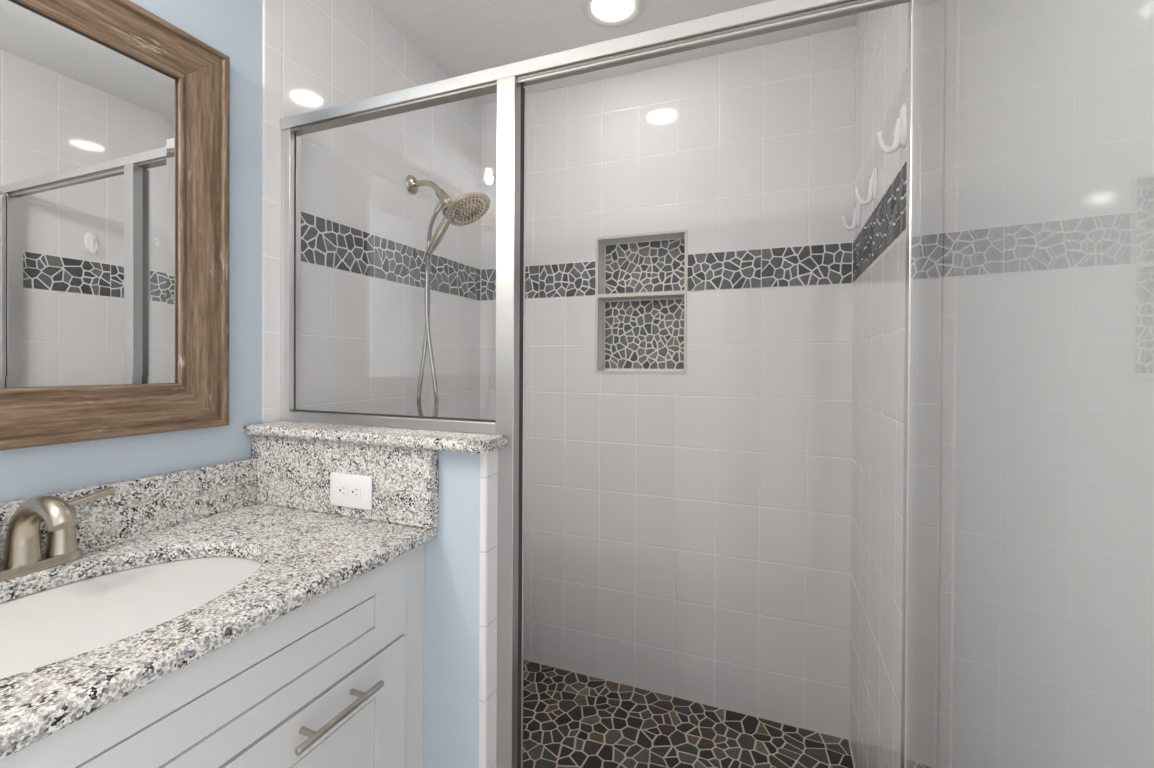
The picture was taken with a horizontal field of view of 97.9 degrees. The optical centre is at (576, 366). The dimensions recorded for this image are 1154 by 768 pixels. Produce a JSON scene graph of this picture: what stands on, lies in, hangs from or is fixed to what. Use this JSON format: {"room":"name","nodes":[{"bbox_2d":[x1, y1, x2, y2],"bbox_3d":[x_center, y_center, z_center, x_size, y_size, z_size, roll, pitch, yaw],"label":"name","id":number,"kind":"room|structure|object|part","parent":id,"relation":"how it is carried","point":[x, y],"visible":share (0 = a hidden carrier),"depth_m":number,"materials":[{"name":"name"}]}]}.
{"room":"bathroom","nodes":[
{"label":"bathroom","id":0,"kind":"room"},
{"bbox_2d":[0,0,480,501],"bbox_3d":[-1.122,0.104,0.732,0.109,2.610,3.447,0,0,21],"label":"wall","id":1,"kind":"structure","parent":0,"point":[364,234],"depth_m":1.53,"materials":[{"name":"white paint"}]},
{"bbox_2d":[0,0,229,450],"bbox_3d":[-1.181,-0.302,0.397,0.034,0.894,1.781,0,0,21],"label":"wall mirror","id":2,"kind":"object","parent":1,"relation":"attached to","point":[115,117],"visible":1,"depth_m":1.01,"materials":[{"name":"brown wood"}]},
{"bbox_2d":[0,0,175,387],"bbox_3d":[-1.190,-0.302,0.400,0.012,0.680,1.567,0,0,21],"label":"mirror glass","id":3,"kind":"object","parent":2,"relation":"attached to","point":[88,118],"depth_m":0.97,"materials":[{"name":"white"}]},
{"bbox_2d":[0,458,256,563],"bbox_3d":[-1.194,0.297,0.391,0.025,0.117,1.956,0,0,21],"label":"backsplash","id":4,"kind":"structure","parent":1,"relation":"attached to","point":[140,505],"depth_m":1.08,"materials":[{"name":"stone"}]},
{"bbox_2d":[406,175,489,416],"bbox_3d":[-0.474,-0.247,1.797,0.324,0.929,0.168,0,0,9],"label":"shower fixture","id":5,"kind":"object","parent":1,"relation":"attached to","point":[468,208],"visible":0.98,"depth_m":1.82,"materials":[{"name":"silver metal"}]},
{"bbox_3d":[-0.550,-0.656,1.845,0.133,0.066,0.021,0,0,21],"label":"arm","id":6,"kind":"part","parent":5,"relation":"part of","materials":[{"name":"silver metal"}]},
{"bbox_2d":[423,450,497,767],"bbox_3d":[-0.497,0.743,1.263,0.686,1.133,0.113,0,0,21],"label":"wall","id":7,"kind":"structure","parent":0,"point":[460,713],"depth_m":1.11,"materials":[{"name":"blue paint"}]},
{"bbox_2d":[251,435,438,528],"bbox_3d":[-0.579,0.266,1.217,0.567,0.177,0.030,0,0,21],"label":"side splash","id":8,"kind":"object","parent":7,"relation":"attached to","point":[291,472],"visible":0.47,"depth_m":1.18,"materials":[{"name":"stone"}]},
{"bbox_2d":[330,472,371,510],"bbox_3d":[-0.531,0.291,1.178,0.127,0.079,0.008,0,0,21],"label":"wall outlet","id":9,"kind":"object","parent":8,"relation":"attached to","point":[346,490],"visible":1,"depth_m":1.17,"materials":[{"name":"white plastic"}]},
{"bbox_2d":[339,483,347,497],"bbox_3d":[-0.550,0.291,1.182,0.027,0.034,0.002,0,0,21],"label":"receptacle","id":10,"kind":"object","parent":9,"relation":"attached to","point":[343,487],"depth_m":1.18,"materials":[{"name":"grey plastic"}]},
{"bbox_2d":[351,485,360,499],"bbox_3d":[-0.514,0.291,1.168,0.027,0.034,0.002,0,0,21],"label":"receptacle","id":11,"kind":"object","parent":9,"relation":"attached to","point":[355,489],"depth_m":1.17,"materials":[{"name":"grey plastic"}]},
{"bbox_2d":[242,420,506,453],"bbox_3d":[-0.493,0.163,1.234,0.713,0.027,0.172,0,0,21],"label":"ledge cap","id":12,"kind":"object","parent":7,"relation":"on","point":[472,443],"visible":0.98,"depth_m":1.15,"materials":[{"name":"stone"}]},
{"bbox_2d":[364,0,858,104],"bbox_3d":[-0.337,-1.235,0.485,1.720,0.080,3.567,0,0,21],"label":"ceiling","id":13,"kind":"structure","parent":0,"point":[461,37],"depth_m":1.79,"materials":[{"name":"white paint"}]},
{"bbox_2d":[581,0,644,27],"bbox_3d":[0.119,-1.195,1.667,0.210,0.007,0.210,0,0,21],"label":"recessed light","id":14,"kind":"object","parent":13,"relation":"in","point":[602,13],"visible":1,"depth_m":1.69,"materials":[{"name":"white"}]},
{"bbox_2d":[480,26,855,738],"bbox_3d":[0.282,0.104,2.096,1.720,2.610,0.124,0,0,21],"label":"wall","id":15,"kind":"structure","parent":0,"point":[687,536],"depth_m":1.95,"materials":[{"name":"white tile"}]},
{"bbox_2d":[595,229,687,373],"bbox_3d":[0.274,-0.258,2.092,0.380,0.570,0.112,0,0,21],"label":"shower niche","id":16,"kind":"object","parent":15,"relation":"attached to","point":[641,294],"visible":0.99,"depth_m":2.12,"materials":[{"name":"grey stone"}]},
{"bbox_2d":[597,290,684,300],"bbox_3d":[0.271,-0.295,2.082,0.366,0.017,0.092,0,0,21],"label":"shelf","id":17,"kind":"object","parent":16,"relation":"attached to","point":[651,295],"depth_m":2.08,"materials":[{"name":"grey"}]},
{"bbox_2d":[523,659,854,767],"bbox_3d":[0.081,1.350,1.609,1.520,0.082,0.947,0,0,21],"label":"floor","id":18,"kind":"structure","parent":0,"point":[571,719],"depth_m":1.79,"materials":[{"name":"black stone"}]},
{"bbox_2d":[849,0,1153,767],"bbox_3d":[0.671,0.114,0.874,0.104,2.610,1.877,0,0,21],"label":"wall","id":19,"kind":"structure","parent":0,"point":[1046,609],"depth_m":0.56,"materials":[{"name":"white tile"}]},
{"bbox_2d":[842,201,860,230],"bbox_3d":[0.902,-0.500,1.655,0.052,0.102,0.049,0,0,21],"label":"wall hook","id":20,"kind":"object","parent":19,"relation":"attached to","point":[857,211],"visible":0.99,"depth_m":1.64,"materials":[{"name":"white plastic"}]},
{"bbox_3d":[0.920,-0.504,1.648,0.012,0.092,0.049,0,0,21],"label":"plate","id":21,"kind":"part","parent":20,"relation":"part of","materials":[{"name":"white plastic"}]},
{"bbox_2d":[855,167,877,204],"bbox_3d":[0.798,-0.499,1.389,0.052,0.102,0.049,0,0,21],"label":"wall hook","id":22,"kind":"object","parent":19,"relation":"attached to","point":[873,181],"visible":1,"depth_m":1.38,"materials":[{"name":"white plastic"}]},
{"bbox_3d":[0.816,-0.503,1.382,0.012,0.092,0.049,0,0,21],"label":"plate","id":23,"kind":"part","parent":22,"relation":"part of","materials":[{"name":"white plastic"}]},
{"bbox_2d":[878,103,906,153],"bbox_3d":[0.680,-0.514,1.087,0.052,0.102,0.049,0,0,21],"label":"wall hook","id":24,"kind":"object","parent":19,"relation":"attached to","point":[900,133],"visible":0.98,"depth_m":1.08,"materials":[{"name":"white plastic"}]},
{"bbox_3d":[0.699,-0.518,1.080,0.012,0.092,0.049,0,0,21],"label":"plate","id":25,"kind":"part","parent":24,"relation":"part of","materials":[{"name":"white plastic"}]},
{"bbox_3d":[-0.563,1.317,-0.039,1.720,0.100,2.408,0,0,21],"label":"floor","id":26,"kind":"structure","parent":0,"visible":0},
{"bbox_2d":[0,544,423,767],"bbox_3d":[-0.929,0.826,0.316,0.580,0.874,1.967,0,0,21],"label":"vanity cabinet","id":27,"kind":"object","parent":26,"relation":"on","point":[336,680],"visible":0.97,"depth_m":0.82,"materials":[{"name":"white paint"}]},
{"bbox_2d":[0,503,437,760],"bbox_3d":[-0.937,0.373,0.307,0.564,0.030,1.987,0,0,21],"label":"countertop","id":28,"kind":"structure","parent":27,"relation":"on","point":[303,556],"depth_m":0.83,"materials":[{"name":"stone"}]},
{"bbox_2d":[0,486,114,581],"bbox_3d":[-0.907,0.285,0.849,0.166,0.139,0.258,0,0,21],"label":"faucet","id":29,"kind":"object","parent":28,"relation":"on","point":[23,555],"visible":1,"depth_m":0.85,"materials":[{"name":"silver metal"}]},
{"bbox_3d":[-0.905,0.277,0.849,0.162,0.124,0.046,0,0,21],"label":"spout","id":30,"kind":"part","parent":29,"relation":"part of","materials":[{"name":"silver metal"}]},
{"bbox_3d":[-0.960,0.345,0.870,0.054,0.017,0.158,0,0,21],"label":"plate","id":31,"kind":"part","parent":29,"relation":"part of","materials":[{"name":"silver metal"}]},
{"bbox_3d":[-0.941,0.293,0.917,0.043,0.090,0.043,0,0,21],"label":"handle","id":32,"kind":"part","parent":29,"relation":"part of","materials":[{"name":"silver metal"}]},
{"bbox_3d":[-0.926,0.247,0.954,0.019,0.024,0.077,0,0,21],"label":"lever","id":33,"kind":"part","parent":29,"relation":"part of","materials":[{"name":"silver metal"}]},
{"bbox_3d":[-0.446,0.858,0.885,0.012,0.570,0.407,0,0,21],"label":"drawer","id":34,"kind":"part","parent":27,"relation":"part of","materials":[{"name":"white paint"}]},
{"bbox_3d":[-0.419,0.603,0.877,0.042,0.012,0.184,0,0,21],"label":"handle","id":35,"kind":"part","parent":27,"relation":"part of","materials":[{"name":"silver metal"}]},
{"bbox_3d":[0.209,1.245,0.991,0.834,0.140,0.110,0,0,21],"label":"trim","id":36,"kind":"structure","parent":26,"relation":"on","visible":0},
{"bbox_2d":[280,0,945,767],"bbox_3d":[-0.232,0.251,0.784,1.518,1.847,0.783,0,0,21],"label":"shower door frame","id":37,"kind":"structure","parent":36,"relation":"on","point":[920,741],"depth_m":1.02,"materials":[{"name":"silver metal"}]},
{"bbox_3d":[-0.478,0.137,1.268,0.648,0.026,0.040,0,0,21],"label":"sill rail","id":38,"kind":"part","parent":37,"relation":"part of","materials":[{"name":"silver metal"}]},
{"bbox_3d":[-0.158,0.264,1.134,0.047,1.816,0.028,0,0,21],"label":"post","id":39,"kind":"part","parent":37,"relation":"part of","materials":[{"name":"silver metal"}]},
{"bbox_3d":[-0.095,-0.659,1.117,1.518,0.030,0.045,0,0,21],"label":"header rail","id":40,"kind":"part","parent":37,"relation":"part of","materials":[{"name":"silver metal"}]},
{"bbox_3d":[0.387,0.269,0.511,0.006,1.790,0.729,0,0,27],"label":"glass door","id":41,"kind":"part","parent":37,"relation":"part of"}
]}

